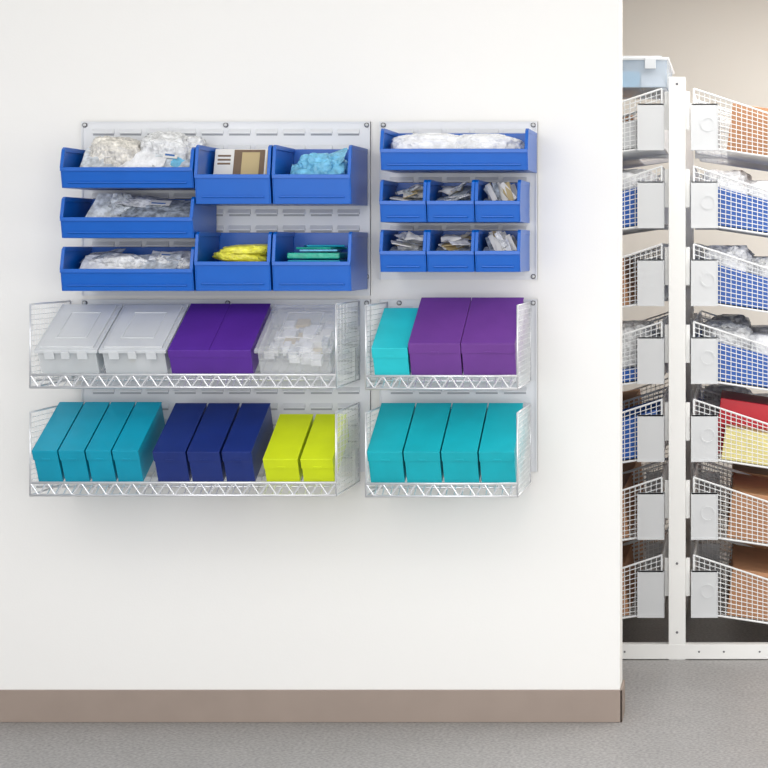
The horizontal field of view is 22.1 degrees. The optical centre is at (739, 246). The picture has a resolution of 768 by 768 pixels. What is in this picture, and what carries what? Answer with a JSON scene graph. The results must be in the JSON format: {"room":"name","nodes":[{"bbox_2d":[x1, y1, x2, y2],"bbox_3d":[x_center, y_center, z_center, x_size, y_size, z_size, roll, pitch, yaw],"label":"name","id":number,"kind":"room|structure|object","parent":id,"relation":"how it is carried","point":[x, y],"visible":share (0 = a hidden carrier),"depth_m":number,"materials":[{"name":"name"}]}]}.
{"room":"medical supply room","nodes":[
{"label":"medical supply room","id":0,"kind":"room"},
{"bbox_2d":[0,0,621,689],"bbox_3d":[-2.351,0.098,6.065,3.944,2.800,0.130,0,0,0],"label":"wall partition","id":1,"kind":"structure","parent":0,"point":[349,590],"depth_m":6.00,"materials":[{"name":"white paint"}]},
{"bbox_2d":[29,300,359,388],"bbox_3d":[-1.651,0.294,5.809,0.913,0.254,0.346,0,0,0],"label":"wire shelf","id":2,"kind":"object","parent":1,"relation":"attached to","point":[74,377],"visible":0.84,"depth_m":5.68,"materials":[{"name":"white"}]},
{"bbox_2d":[34,304,122,367],"bbox_3d":[-2.008,0.279,5.791,0.188,0.202,0.282,0,0,0],"label":"tote","id":3,"kind":"object","parent":2,"relation":"on","point":[76,333],"visible":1,"depth_m":5.74,"materials":[{"name":"white"}]},
{"bbox_2d":[98,304,188,367],"bbox_3d":[-1.809,0.279,5.791,0.201,0.202,0.282,0,0,0],"label":"tote","id":4,"kind":"object","parent":2,"relation":"on","point":[142,332],"visible":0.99,"depth_m":5.75,"materials":[{"name":"white"}]},
{"bbox_2d":[168,304,272,373],"bbox_3d":[-1.579,0.279,5.797,0.247,0.208,0.284,0,0,0],"label":"storage box","id":5,"kind":"object","parent":2,"relation":"on","point":[210,338],"visible":0.96,"depth_m":5.72,"materials":[{"name":"cardboard"}]},
{"bbox_2d":[268,319,334,365],"bbox_3d":[-1.332,0.279,5.791,0.229,0.202,0.282,0,0,0],"label":"packets","id":6,"kind":"object","parent":2,"relation":"on","point":[302,342],"visible":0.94,"depth_m":5.79,"materials":[{"name":"white"}]},
{"bbox_2d":[29,402,359,496],"bbox_3d":[-1.651,0.614,5.809,0.913,0.254,0.346,0,0,0],"label":"wire shelf","id":7,"kind":"object","parent":1,"relation":"attached to","point":[355,478],"visible":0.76,"depth_m":5.66,"materials":[{"name":"white"}]},
{"bbox_2d":[32,402,83,480],"bbox_3d":[-2.064,0.591,5.785,0.075,0.225,0.286,0,0,0],"label":"storage box","id":8,"kind":"object","parent":7,"relation":"in","point":[45,453],"visible":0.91,"depth_m":5.69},
{"bbox_2d":[58,402,109,480],"bbox_3d":[-1.984,0.591,5.785,0.076,0.225,0.286,0,0,0],"label":"storage box","id":9,"kind":"object","parent":7,"relation":"in","point":[72,452],"visible":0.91,"depth_m":5.69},
{"bbox_2d":[86,402,134,480],"bbox_3d":[-1.905,0.591,5.785,0.074,0.225,0.286,0,0,0],"label":"storage box","id":10,"kind":"object","parent":7,"relation":"in","point":[99,454],"visible":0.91,"depth_m":5.69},
{"bbox_2d":[112,402,164,480],"bbox_3d":[-1.824,0.591,5.785,0.077,0.225,0.286,0,0,0],"label":"storage box","id":11,"kind":"object","parent":7,"relation":"in","point":[132,453],"visible":0.91,"depth_m":5.72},
{"bbox_2d":[152,403,206,480],"bbox_3d":[-1.695,0.593,5.786,0.097,0.221,0.284,0,0,0],"label":"storage box","id":12,"kind":"object","parent":7,"relation":"in","point":[170,457],"visible":0.92,"depth_m":5.70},
{"bbox_2d":[187,403,239,480],"bbox_3d":[-1.593,0.593,5.786,0.096,0.221,0.284,0,0,0],"label":"storage box","id":13,"kind":"object","parent":7,"relation":"in","point":[204,453],"visible":0.91,"depth_m":5.70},
{"bbox_2d":[222,403,273,480],"bbox_3d":[-1.494,0.593,5.786,0.088,0.221,0.284,0,0,0],"label":"storage box","id":14,"kind":"object","parent":7,"relation":"in","point":[244,449],"visible":0.94,"depth_m":5.72,"materials":[{"name":"cardboard"}]},
{"bbox_2d":[263,414,313,480],"bbox_3d":[-1.368,0.610,5.783,0.103,0.188,0.252,0,0,0],"label":"storage box","id":15,"kind":"object","parent":7,"relation":"on","point":[281,459],"visible":0.92,"depth_m":5.71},
{"bbox_2d":[300,414,348,480],"bbox_3d":[-1.260,0.610,5.783,0.096,0.188,0.252,0,0,0],"label":"storage box","id":16,"kind":"object","parent":7,"relation":"on","point":[317,460],"visible":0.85,"depth_m":5.71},
{"bbox_2d":[81,299,370,471],"bbox_3d":[-1.619,0.436,5.991,0.908,0.543,0.016,0,0,0],"label":"panel","id":17,"kind":"object","parent":1,"relation":"attached to","point":[283,401],"visible":0.28,"depth_m":5.99,"materials":[{"name":"grey metal"}]},
{"bbox_2d":[81,121,370,295],"bbox_3d":[-1.619,-0.121,5.991,0.908,0.548,0.016,0,0,0],"label":"panel","id":18,"kind":"object","parent":1,"relation":"attached to","point":[220,135],"visible":0.34,"depth_m":5.99,"materials":[{"name":"grey metal"}]},
{"bbox_2d":[60,247,195,290],"bbox_3d":[-1.843,0.066,5.846,0.400,0.134,0.271,0,0,0],"label":"storage bin","id":19,"kind":"object","parent":18,"relation":"attached to","point":[73,278],"visible":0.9,"depth_m":5.72,"materials":[{"name":"blue plastic"}]},
{"bbox_2d":[88,253,148,268],"bbox_3d":[-1.898,0.073,5.880,0.254,0.107,0.181,0,0,0],"label":"bag","id":20,"kind":"object","parent":19,"relation":"in","point":[123,260],"visible":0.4,"depth_m":5.80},
{"bbox_2d":[79,249,190,268],"bbox_3d":[-1.842,0.043,5.842,0.370,0.077,0.132,0,0,0],"label":"pouches","id":21,"kind":"object","parent":19,"relation":"in","point":[152,264],"visible":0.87,"depth_m":5.83,"materials":[{"name":"white"}]},
{"bbox_2d":[60,147,195,189],"bbox_3d":[-1.843,-0.239,5.846,0.400,0.123,0.271,0,0,0],"label":"storage bin","id":22,"kind":"object","parent":18,"relation":"attached to","point":[73,176],"visible":0.68,"depth_m":5.72,"materials":[{"name":"blue plastic"}]},
{"bbox_2d":[83,136,140,166],"bbox_3d":[-1.925,-0.267,5.883,0.202,0.154,0.171,0,0,0],"label":"bag","id":23,"kind":"object","parent":22,"relation":"in","point":[121,149],"visible":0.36,"depth_m":5.81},
{"bbox_2d":[80,145,189,166],"bbox_3d":[-1.832,-0.283,5.847,0.351,0.149,0.162,0,0,0],"label":"pouches","id":24,"kind":"object","parent":22,"relation":"in","point":[142,158],"visible":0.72,"depth_m":5.80,"materials":[{"name":"white"}]},
{"bbox_2d":[140,131,207,159],"bbox_3d":[-1.762,-0.280,5.887,0.210,0.159,0.162,0,0,0],"label":"bag","id":25,"kind":"object","parent":22,"relation":"in","point":[158,142],"visible":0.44,"depth_m":5.82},
{"bbox_2d":[60,197,215,237],"bbox_3d":[-1.843,-0.089,5.846,0.400,0.125,0.271,0,0,0],"label":"storage bin","id":26,"kind":"object","parent":18,"relation":"attached to","point":[73,211],"visible":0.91,"depth_m":5.72,"materials":[{"name":"blue plastic"}]},
{"bbox_2d":[105,193,133,216],"bbox_3d":[-1.925,-0.099,5.891,0.143,0.133,0.153,0,0,0],"label":"bag","id":27,"kind":"object","parent":26,"relation":"in","point":[117,210],"visible":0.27,"depth_m":5.83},
{"bbox_2d":[85,193,190,216],"bbox_3d":[-1.827,-0.109,5.851,0.340,0.112,0.130,0,0,0],"label":"pouches","id":28,"kind":"object","parent":26,"relation":"in","point":[142,206],"visible":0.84,"depth_m":5.83,"materials":[{"name":"plastic"}]},
{"bbox_2d":[194,232,273,290],"bbox_3d":[-1.526,0.043,5.846,0.228,0.178,0.271,0,0,0],"label":"storage bin","id":29,"kind":"object","parent":18,"relation":"attached to","point":[211,274],"visible":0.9,"depth_m":5.72,"materials":[{"name":"blue plastic"}]},
{"bbox_3d":[-1.537,0.092,5.863,0.175,0.041,0.167,0,0,0],"label":"packet","id":30,"kind":"object","parent":29,"relation":"in","visible":0},
{"bbox_3d":[-1.518,0.061,5.864,0.174,0.043,0.176,0,0,0],"label":"packet","id":31,"kind":"object","parent":30,"relation":"on","visible":0},
{"bbox_2d":[212,251,266,260],"bbox_3d":[-1.531,0.031,5.865,0.178,0.044,0.168,0,0,0],"label":"packet","id":32,"kind":"object","parent":31,"relation":"on","point":[223,256],"visible":0.45,"depth_m":5.79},
{"bbox_2d":[219,244,267,254],"bbox_3d":[-1.516,0.011,5.866,0.180,0.041,0.178,0,0,0],"label":"packet","id":33,"kind":"object","parent":32,"relation":"on","point":[255,249],"visible":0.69,"depth_m":5.79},
{"bbox_2d":[194,145,289,205],"bbox_3d":[-1.526,-0.219,5.846,0.228,0.178,0.271,0,0,0],"label":"storage bin","id":34,"kind":"object","parent":18,"relation":"attached to","point":[210,188],"visible":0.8,"depth_m":5.72,"materials":[{"name":"blue plastic"}]},
{"bbox_2d":[213,149,267,173],"bbox_3d":[-1.528,-0.222,5.890,0.190,0.162,0.104,0,0,0],"label":"package","id":35,"kind":"object","parent":34,"relation":"in","point":[227,161],"visible":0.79,"depth_m":5.87,"materials":[{"name":"white"}]},
{"bbox_2d":[272,232,367,290],"bbox_3d":[-1.288,0.043,5.846,0.238,0.178,0.271,0,0,0],"label":"storage bin","id":36,"kind":"object","parent":18,"relation":"attached to","point":[351,274],"visible":0.99,"depth_m":5.73,"materials":[{"name":"blue plastic"}]},
{"bbox_2d":[287,245,347,260],"bbox_3d":[-1.288,0.059,5.872,0.176,0.130,0.201,0,0,0],"label":"packets","id":37,"kind":"object","parent":36,"relation":"in","point":[306,247],"visible":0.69,"depth_m":5.78},
{"bbox_2d":[272,145,367,205],"bbox_3d":[-1.288,-0.219,5.846,0.238,0.178,0.271,0,0,0],"label":"storage bin","id":38,"kind":"object","parent":18,"relation":"attached to","point":[349,189],"visible":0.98,"depth_m":5.73,"materials":[{"name":"blue plastic"}]},
{"bbox_2d":[290,148,347,173],"bbox_3d":[-1.293,-0.247,5.848,0.176,0.119,0.125,0,0,0],"label":"packet","id":39,"kind":"object","parent":38,"relation":"in","point":[295,169],"visible":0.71,"depth_m":5.81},
{"bbox_2d":[297,153,347,173],"bbox_3d":[-1.287,-0.220,5.878,0.185,0.142,0.173,0,0,0],"label":"bag","id":40,"kind":"object","parent":38,"relation":"in","point":[317,163],"visible":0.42,"depth_m":5.82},
{"bbox_2d":[0,680,624,721],"bbox_3d":[-2.347,1.447,6.065,3.952,0.102,0.146,0,0,0],"label":"baseboard","id":41,"kind":"structure","parent":1,"relation":"attached to","point":[15,705],"depth_m":5.99,"materials":[{"name":"plastic"}]},
{"bbox_2d":[379,121,536,279],"bbox_3d":[-0.887,-0.146,5.991,0.496,0.498,0.016,0,0,0],"label":"panel","id":42,"kind":"object","parent":1,"relation":"attached to","point":[399,127],"visible":0.37,"depth_m":5.99,"materials":[{"name":"grey metal"}]},
{"bbox_2d":[379,230,427,271],"bbox_3d":[-1.014,0.012,5.846,0.141,0.127,0.271,0,0,0],"label":"storage bin","id":43,"kind":"object","parent":42,"relation":"attached to","point":[390,261],"visible":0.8,"depth_m":5.72,"materials":[{"name":"blue plastic"}]},
{"bbox_2d":[389,231,422,250],"bbox_3d":[-1.014,0.010,5.854,0.118,0.118,0.205,0,0,0],"label":"supplies","id":44,"kind":"object","parent":43,"relation":"in","point":[410,241],"visible":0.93,"depth_m":5.83,"materials":[{"name":"white"}]},
{"bbox_2d":[379,180,432,222],"bbox_3d":[-1.014,-0.139,5.846,0.141,0.128,0.271,0,0,0],"label":"storage bin","id":45,"kind":"object","parent":42,"relation":"attached to","point":[390,211],"visible":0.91,"depth_m":5.72,"materials":[{"name":"blue plastic"}]},
{"bbox_2d":[390,184,422,200],"bbox_3d":[-1.014,-0.138,5.854,0.118,0.114,0.205,0,0,0],"label":"supplies","id":46,"kind":"object","parent":45,"relation":"in","point":[415,192],"visible":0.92,"depth_m":5.83,"materials":[{"name":"white"}]},
{"bbox_2d":[426,230,475,271],"bbox_3d":[-0.870,0.012,5.846,0.144,0.127,0.271,0,0,0],"label":"storage bin","id":47,"kind":"object","parent":42,"relation":"attached to","point":[437,261],"visible":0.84,"depth_m":5.72,"materials":[{"name":"blue plastic"}]},
{"bbox_2d":[436,232,471,250],"bbox_3d":[-0.870,0.010,5.854,0.121,0.118,0.205,0,0,0],"label":"supplies","id":48,"kind":"object","parent":47,"relation":"in","point":[453,242],"visible":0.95,"depth_m":5.83,"materials":[{"name":"white"}]},
{"bbox_2d":[426,180,479,222],"bbox_3d":[-0.870,-0.139,5.846,0.144,0.128,0.271,0,0,0],"label":"storage bin","id":49,"kind":"object","parent":42,"relation":"attached to","point":[437,211],"visible":0.77,"depth_m":5.72,"materials":[{"name":"blue plastic"}]},
{"bbox_2d":[436,182,470,200],"bbox_3d":[-0.870,-0.141,5.854,0.121,0.119,0.205,0,0,0],"label":"supplies","id":50,"kind":"object","parent":49,"relation":"in","point":[461,192],"visible":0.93,"depth_m":5.84,"materials":[{"name":"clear plastic"}]},
{"bbox_2d":[380,128,536,172],"bbox_3d":[-0.860,-0.295,5.846,0.445,0.126,0.271,0,0,0],"label":"storage bin","id":51,"kind":"object","parent":42,"relation":"attached to","point":[392,160],"visible":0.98,"depth_m":5.72,"materials":[{"name":"blue plastic"}]},
{"bbox_2d":[391,133,458,148],"bbox_3d":[-0.942,-0.299,5.868,0.251,0.106,0.199,0,0,0],"label":"bag","id":52,"kind":"object","parent":51,"relation":"in","point":[415,140],"visible":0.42,"depth_m":5.78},
{"bbox_2d":[456,134,524,148],"bbox_3d":[-0.782,-0.298,5.868,0.257,0.103,0.199,0,0,0],"label":"bag","id":53,"kind":"object","parent":51,"relation":"in","point":[465,141],"visible":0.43,"depth_m":5.79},
{"bbox_2d":[474,230,529,271],"bbox_3d":[-0.729,0.012,5.846,0.138,0.127,0.271,0,0,0],"label":"storage bin","id":54,"kind":"object","parent":42,"relation":"attached to","point":[519,260],"visible":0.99,"depth_m":5.72,"materials":[{"name":"blue plastic"}]},
{"bbox_2d":[483,231,516,250],"bbox_3d":[-0.729,0.010,5.854,0.114,0.118,0.205,0,0,0],"label":"supplies","id":55,"kind":"object","parent":54,"relation":"in","point":[496,240],"visible":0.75,"depth_m":5.83,"materials":[{"name":"white"}]},
{"bbox_2d":[474,180,529,222],"bbox_3d":[-0.729,-0.139,5.846,0.138,0.128,0.271,0,0,0],"label":"storage bin","id":56,"kind":"object","parent":42,"relation":"attached to","point":[518,211],"visible":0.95,"depth_m":5.72,"materials":[{"name":"blue plastic"}]},
{"bbox_2d":[483,182,516,200],"bbox_3d":[-0.729,-0.141,5.854,0.114,0.119,0.205,0,0,0],"label":"supplies","id":57,"kind":"object","parent":56,"relation":"in","point":[502,191],"visible":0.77,"depth_m":5.82,"materials":[{"name":"white"}]},
{"bbox_2d":[379,299,536,471],"bbox_3d":[-0.887,0.436,5.991,0.496,0.543,0.016,0,0,0],"label":"panel","id":58,"kind":"object","parent":1,"relation":"attached to","point":[527,394],"visible":0.23,"depth_m":5.99,"materials":[{"name":"grey metal"}]},
{"bbox_2d":[365,301,530,389],"bbox_3d":[-0.885,0.298,5.809,0.456,0.254,0.346,0,0,0],"label":"wire shelf","id":59,"kind":"object","parent":58,"relation":"attached to","point":[526,378],"visible":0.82,"depth_m":5.68,"materials":[{"name":"white"}]},
{"bbox_2d":[371,308,417,374],"bbox_3d":[-1.042,0.288,5.777,0.107,0.200,0.255,0,0,0],"label":"storage box","id":60,"kind":"object","parent":59,"relation":"in","point":[390,352],"visible":0.92,"depth_m":5.69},
{"bbox_2d":[408,297,470,374],"bbox_3d":[-0.908,0.272,5.789,0.155,0.231,0.295,0,0,0],"label":"storage box","id":61,"kind":"object","parent":59,"relation":"in","point":[434,344],"visible":0.94,"depth_m":5.69,"materials":[{"name":"cardboard"}]},
{"bbox_2d":[461,297,523,374],"bbox_3d":[-0.748,0.272,5.789,0.160,0.231,0.295,0,0,0],"label":"storage box","id":62,"kind":"object","parent":59,"relation":"in","point":[488,342],"visible":0.93,"depth_m":5.69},
{"bbox_2d":[365,403,530,497],"bbox_3d":[-0.885,0.617,5.809,0.456,0.254,0.346,0,0,0],"label":"wire shelf","id":63,"kind":"object","parent":58,"relation":"attached to","point":[526,480],"visible":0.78,"depth_m":5.66,"materials":[{"name":"white"}]},
{"bbox_2d":[367,403,414,481],"bbox_3d":[-1.055,0.594,5.785,0.104,0.225,0.286,0,0,0],"label":"storage box","id":64,"kind":"object","parent":63,"relation":"in","point":[385,455],"visible":0.93,"depth_m":5.69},
{"bbox_2d":[403,403,450,481],"bbox_3d":[-0.945,0.594,5.785,0.107,0.225,0.286,0,0,0],"label":"storage box","id":65,"kind":"object","parent":63,"relation":"in","point":[426,435],"visible":0.91,"depth_m":5.69,"materials":[{"name":"cardboard"}]},
{"bbox_2d":[441,403,487,481],"bbox_3d":[-0.833,0.594,5.785,0.107,0.225,0.286,0,0,0],"label":"storage box","id":66,"kind":"object","parent":63,"relation":"in","point":[464,431],"visible":0.91,"depth_m":5.69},
{"bbox_2d":[479,403,523,481],"bbox_3d":[-0.723,0.594,5.785,0.106,0.225,0.286,0,0,0],"label":"storage box","id":67,"kind":"object","parent":63,"relation":"in","point":[497,450],"visible":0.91,"depth_m":5.69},
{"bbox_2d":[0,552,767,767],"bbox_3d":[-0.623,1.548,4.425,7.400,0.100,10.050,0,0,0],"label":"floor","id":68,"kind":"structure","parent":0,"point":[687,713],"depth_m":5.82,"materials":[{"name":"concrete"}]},
{"bbox_2d":[622,77,767,659],"bbox_3d":[-0.229,0.441,7.549,1.320,2.115,1.304,0,0,0],"label":"frame","id":69,"kind":"object","parent":68,"relation":"on","point":[679,175],"visible":0.81,"depth_m":6.90,"materials":[{"name":"grey metal"}]},
{"bbox_2d":[622,530,668,618],"bbox_3d":[-0.572,1.270,7.224,0.594,0.301,0.620,0,0,0],"label":"wire basket","id":70,"kind":"object","parent":69,"relation":"attached to","point":[650,591],"visible":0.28,"depth_m":6.92,"materials":[{"name":"white"}]},
{"bbox_2d":[622,544,636,615],"bbox_3d":[-0.521,1.275,7.230,0.232,0.201,0.562,0,0,0],"label":"carton","id":71,"kind":"object","parent":70,"relation":"in","point":[627,552],"visible":0.2,"depth_m":7.19,"materials":[{"name":"brown"}]},
{"bbox_2d":[622,519,668,573],"bbox_3d":[-0.572,1.270,7.854,0.594,0.301,0.620,0,0,0],"label":"wire basket","id":72,"kind":"object","parent":69,"relation":"attached to","point":[665,529],"visible":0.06,"depth_m":7.55,"materials":[{"name":"white"}]},
{"bbox_2d":[622,458,668,540],"bbox_3d":[-0.572,0.987,7.224,0.594,0.301,0.620,0,0,0],"label":"wire basket","id":73,"kind":"object","parent":69,"relation":"attached to","point":[651,520],"visible":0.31,"depth_m":6.92,"materials":[{"name":"white"}]},
{"bbox_2d":[622,473,636,537],"bbox_3d":[-0.521,0.991,7.230,0.232,0.201,0.562,0,0,0],"label":"carton","id":74,"kind":"object","parent":73,"relation":"in","point":[627,480],"visible":0.2,"depth_m":7.17,"materials":[{"name":"brown"}]},
{"bbox_2d":[622,387,668,462],"bbox_3d":[-0.572,0.703,7.224,0.594,0.301,0.620,0,0,0],"label":"wire basket","id":75,"kind":"object","parent":69,"relation":"attached to","point":[651,443],"visible":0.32,"depth_m":6.92,"materials":[{"name":"white"}]},
{"bbox_2d":[622,398,660,460],"bbox_3d":[-0.575,0.718,7.230,0.556,0.253,0.560,0,0,0],"label":"basket tray","id":76,"kind":"object","parent":75,"relation":"in","point":[648,411],"visible":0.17,"depth_m":6.95,"materials":[{"name":"blue plastic"}]},
{"bbox_2d":[622,315,668,385],"bbox_3d":[-0.572,0.420,7.224,0.594,0.301,0.620,0,0,0],"label":"wire basket","id":77,"kind":"object","parent":69,"relation":"attached to","point":[652,368],"visible":0.33,"depth_m":6.92,"materials":[{"name":"white"}]},
{"bbox_2d":[622,367,636,382],"bbox_3d":[-0.575,0.495,7.230,0.556,0.133,0.560,0,0,0],"label":"basket tray","id":78,"kind":"object","parent":77,"relation":"in","point":[633,370],"visible":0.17,"depth_m":6.95,"materials":[{"name":"blue plastic"}]},
{"bbox_2d":[622,320,657,368],"bbox_3d":[-0.408,0.372,7.114,0.200,0.191,0.312,0,0,0],"label":"bag","id":79,"kind":"object","parent":78,"relation":"in","point":[627,326],"visible":0.32,"depth_m":6.98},
{"bbox_2d":[622,243,668,307],"bbox_3d":[-0.572,0.137,7.224,0.594,0.301,0.620,0,0,0],"label":"wire basket","id":80,"kind":"object","parent":69,"relation":"attached to","point":[652,290],"visible":0.34,"depth_m":6.92,"materials":[{"name":"white"}]},
{"bbox_2d":[622,257,636,305],"bbox_3d":[-0.521,0.142,7.230,0.232,0.201,0.562,0,0,0],"label":"carton","id":81,"kind":"object","parent":80,"relation":"in","point":[626,262],"visible":0.16,"depth_m":7.09,"materials":[{"name":"brown"}]},
{"bbox_2d":[622,166,668,232],"bbox_3d":[-0.572,-0.146,7.224,0.594,0.301,0.620,0,0,0],"label":"wire basket","id":82,"kind":"object","parent":69,"relation":"attached to","point":[651,212],"visible":0.37,"depth_m":6.92,"materials":[{"name":"white"}]},
{"bbox_2d":[622,188,636,227],"bbox_3d":[-0.575,-0.122,7.230,0.556,0.233,0.560,0,0,0],"label":"basket tray","id":83,"kind":"object","parent":82,"relation":"in","point":[633,191],"visible":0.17,"depth_m":6.95,"materials":[{"name":"blue plastic"}]},
{"bbox_2d":[622,169,658,190],"bbox_3d":[-0.408,-0.194,7.115,0.205,0.191,0.315,0,0,0],"label":"bag","id":84,"kind":"object","parent":83,"relation":"in","point":[625,173],"visible":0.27,"depth_m":6.98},
{"bbox_2d":[622,88,668,160],"bbox_3d":[-0.572,-0.430,7.224,0.594,0.301,0.620,0,0,0],"label":"wire basket","id":85,"kind":"object","parent":69,"relation":"attached to","point":[652,139],"visible":0.31,"depth_m":6.92,"materials":[{"name":"white"}]},
{"bbox_2d":[622,56,673,97],"bbox_3d":[-0.456,-0.642,7.227,0.394,0.118,0.582,0,0,0],"label":"storage tote","id":86,"kind":"object","parent":85,"relation":"on","point":[634,84],"visible":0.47,"depth_m":6.99,"materials":[{"name":"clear plastic"}]},
{"bbox_2d":[622,113,668,168],"bbox_3d":[-0.572,-0.430,7.854,0.594,0.301,0.620,0,0,0],"label":"wire basket","id":87,"kind":"object","parent":69,"relation":"attached to","point":[663,158],"visible":0.08,"depth_m":7.83,"materials":[{"name":"white"}]},
{"bbox_2d":[697,383,720,415],"bbox_3d":[0.119,0.703,7.854,0.594,0.301,0.620,0,0,0],"label":"wire basket","id":88,"kind":"object","parent":69,"relation":"attached to","point":[698,385],"visible":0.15,"depth_m":7.55,"materials":[{"name":"white"}]},
{"bbox_3d":[0.122,0.728,7.860,0.556,0.233,0.560,0,0,0],"label":"basket tray","id":89,"kind":"object","parent":88,"relation":"in","visible":0},
{"bbox_2d":[704,384,752,400],"bbox_3d":[-0.045,0.656,7.747,0.206,0.191,0.318,0,0,0],"label":"bag","id":90,"kind":"object","parent":89,"relation":"in","point":[718,388],"visible":0.21,"depth_m":7.65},
{"bbox_2d":[698,457,749,514],"bbox_3d":[0.119,0.987,7.854,0.594,0.301,0.620,0,0,0],"label":"wire basket","id":91,"kind":"object","parent":69,"relation":"attached to","point":[699,466],"visible":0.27,"depth_m":7.56,"materials":[{"name":"white"}]},
{"bbox_2d":[728,461,767,509],"bbox_3d":[0.068,0.991,7.860,0.232,0.201,0.562,0,0,0],"label":"carton","id":92,"kind":"object","parent":91,"relation":"in","point":[755,471],"visible":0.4,"depth_m":7.69,"materials":[{"name":"brown"}]},
{"bbox_2d":[698,515,754,586],"bbox_3d":[0.119,1.270,7.854,0.594,0.301,0.620,0,0,0],"label":"wire basket","id":93,"kind":"object","parent":69,"relation":"attached to","point":[699,542],"visible":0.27,"depth_m":7.55,"materials":[{"name":"white"}]},
{"bbox_2d":[691,539,767,623],"bbox_3d":[0.119,1.270,7.224,0.594,0.301,0.620,0,0,0],"label":"wire basket","id":94,"kind":"object","parent":69,"relation":"attached to","point":[704,583],"visible":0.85,"depth_m":6.93,"materials":[{"name":"white"}]},
{"bbox_2d":[727,544,767,620],"bbox_3d":[0.068,1.275,7.230,0.232,0.201,0.562,0,0,0],"label":"carton","id":95,"kind":"object","parent":94,"relation":"in","point":[752,560],"visible":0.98,"depth_m":6.95,"materials":[{"name":"brown"}]},
{"bbox_2d":[691,462,767,545],"bbox_3d":[0.119,0.987,7.224,0.594,0.301,0.620,0,0,0],"label":"wire basket","id":96,"kind":"object","parent":69,"relation":"attached to","point":[704,505],"visible":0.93,"depth_m":6.93,"materials":[{"name":"white"}]},
{"bbox_2d":[727,473,767,542],"bbox_3d":[0.068,0.991,7.230,0.232,0.201,0.562,0,0,0],"label":"carton","id":97,"kind":"object","parent":96,"relation":"in","point":[756,486],"visible":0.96,"depth_m":6.95,"materials":[{"name":"brown"}]},
{"bbox_2d":[691,387,767,468],"bbox_3d":[0.119,0.703,7.224,0.594,0.301,0.620,0,0,0],"label":"wire basket","id":98,"kind":"object","parent":69,"relation":"attached to","point":[704,428],"visible":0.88,"depth_m":6.92,"materials":[{"name":"white"}]},
{"bbox_2d":[718,390,767,453],"bbox_3d":[0.130,0.700,7.315,0.456,0.269,0.390,0,0,0],"label":"box","id":99,"kind":"object","parent":98,"relation":"in","point":[753,406],"visible":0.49,"depth_m":7.12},
{"bbox_2d":[721,424,767,465],"bbox_3d":[0.139,0.747,7.030,0.414,0.174,0.160,0,0,0],"label":"box","id":100,"kind":"object","parent":98,"relation":"in","point":[727,426],"visible":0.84,"depth_m":6.95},
{"bbox_2d":[691,315,767,390],"bbox_3d":[0.119,0.420,7.224,0.594,0.301,0.620,0,0,0],"label":"wire basket","id":101,"kind":"object","parent":69,"relation":"attached to","point":[704,350],"visible":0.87,"depth_m":6.92,"materials":[{"name":"white"}]},
{"bbox_2d":[697,330,767,387],"bbox_3d":[0.122,0.445,7.230,0.556,0.233,0.560,0,0,0],"label":"basket tray","id":102,"kind":"object","parent":101,"relation":"in","point":[722,347],"visible":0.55,"depth_m":6.95,"materials":[{"name":"blue plastic"}]},
{"bbox_2d":[701,320,752,349],"bbox_3d":[-0.050,0.372,7.123,0.194,0.191,0.331,0,0,0],"label":"bag","id":103,"kind":"object","parent":102,"relation":"in","point":[743,330],"visible":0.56,"depth_m":6.99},
{"bbox_2d":[691,243,767,312],"bbox_3d":[0.119,0.137,7.224,0.594,0.301,0.620,0,0,0],"label":"wire basket","id":104,"kind":"object","parent":69,"relation":"attached to","point":[704,272],"visible":0.9,"depth_m":6.92,"materials":[{"name":"white"}]},
{"bbox_2d":[700,258,767,310],"bbox_3d":[0.122,0.161,7.230,0.556,0.233,0.560,0,0,0],"label":"basket tray","id":105,"kind":"object","parent":104,"relation":"in","point":[722,269],"visible":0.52,"depth_m":6.95,"materials":[{"name":"blue plastic"}]},
{"bbox_2d":[701,245,751,271],"bbox_3d":[-0.046,0.089,7.118,0.205,0.191,0.319,0,0,0],"label":"bag","id":106,"kind":"object","parent":105,"relation":"in","point":[739,251],"visible":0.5,"depth_m":7.00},
{"bbox_2d":[691,166,767,236],"bbox_3d":[0.119,-0.146,7.224,0.594,0.301,0.620,0,0,0],"label":"wire basket","id":107,"kind":"object","parent":69,"relation":"attached to","point":[704,194],"visible":0.91,"depth_m":6.92,"materials":[{"name":"white"}]},
{"bbox_2d":[718,187,767,232],"bbox_3d":[0.122,-0.122,7.230,0.556,0.233,0.560,0,0,0],"label":"basket tray","id":108,"kind":"object","parent":107,"relation":"in","point":[722,191],"visible":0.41,"depth_m":6.95,"materials":[{"name":"blue plastic"}]},
{"bbox_2d":[703,169,752,195],"bbox_3d":[-0.044,-0.197,7.122,0.201,0.187,0.327,0,0,0],"label":"bag","id":109,"kind":"object","parent":108,"relation":"in","point":[740,175],"visible":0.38,"depth_m":6.98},
{"bbox_2d":[691,88,767,164],"bbox_3d":[0.119,-0.430,7.224,0.594,0.301,0.620,0,0,0],"label":"wire basket","id":110,"kind":"object","parent":69,"relation":"attached to","point":[704,116],"visible":0.97,"depth_m":6.93,"materials":[{"name":"white"}]},
{"bbox_2d":[727,103,767,155],"bbox_3d":[0.068,-0.425,7.230,0.232,0.201,0.562,0,0,0],"label":"carton","id":111,"kind":"object","parent":110,"relation":"in","point":[734,104],"visible":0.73,"depth_m":6.95,"materials":[{"name":"brown"}]},
{"bbox_2d":[695,103,767,171],"bbox_3d":[0.119,-0.430,7.854,0.594,0.301,0.620,0,0,0],"label":"wire basket","id":112,"kind":"object","parent":69,"relation":"attached to","point":[715,160],"visible":0.28,"depth_m":7.81,"materials":[{"name":"white"}]},
{"bbox_2d":[622,0,767,530],"bbox_3d":[-0.623,0.098,9.400,7.400,2.800,0.100,0,0,0],"label":"wall","id":113,"kind":"structure","parent":0,"point":[720,47],"depth_m":9.35,"materials":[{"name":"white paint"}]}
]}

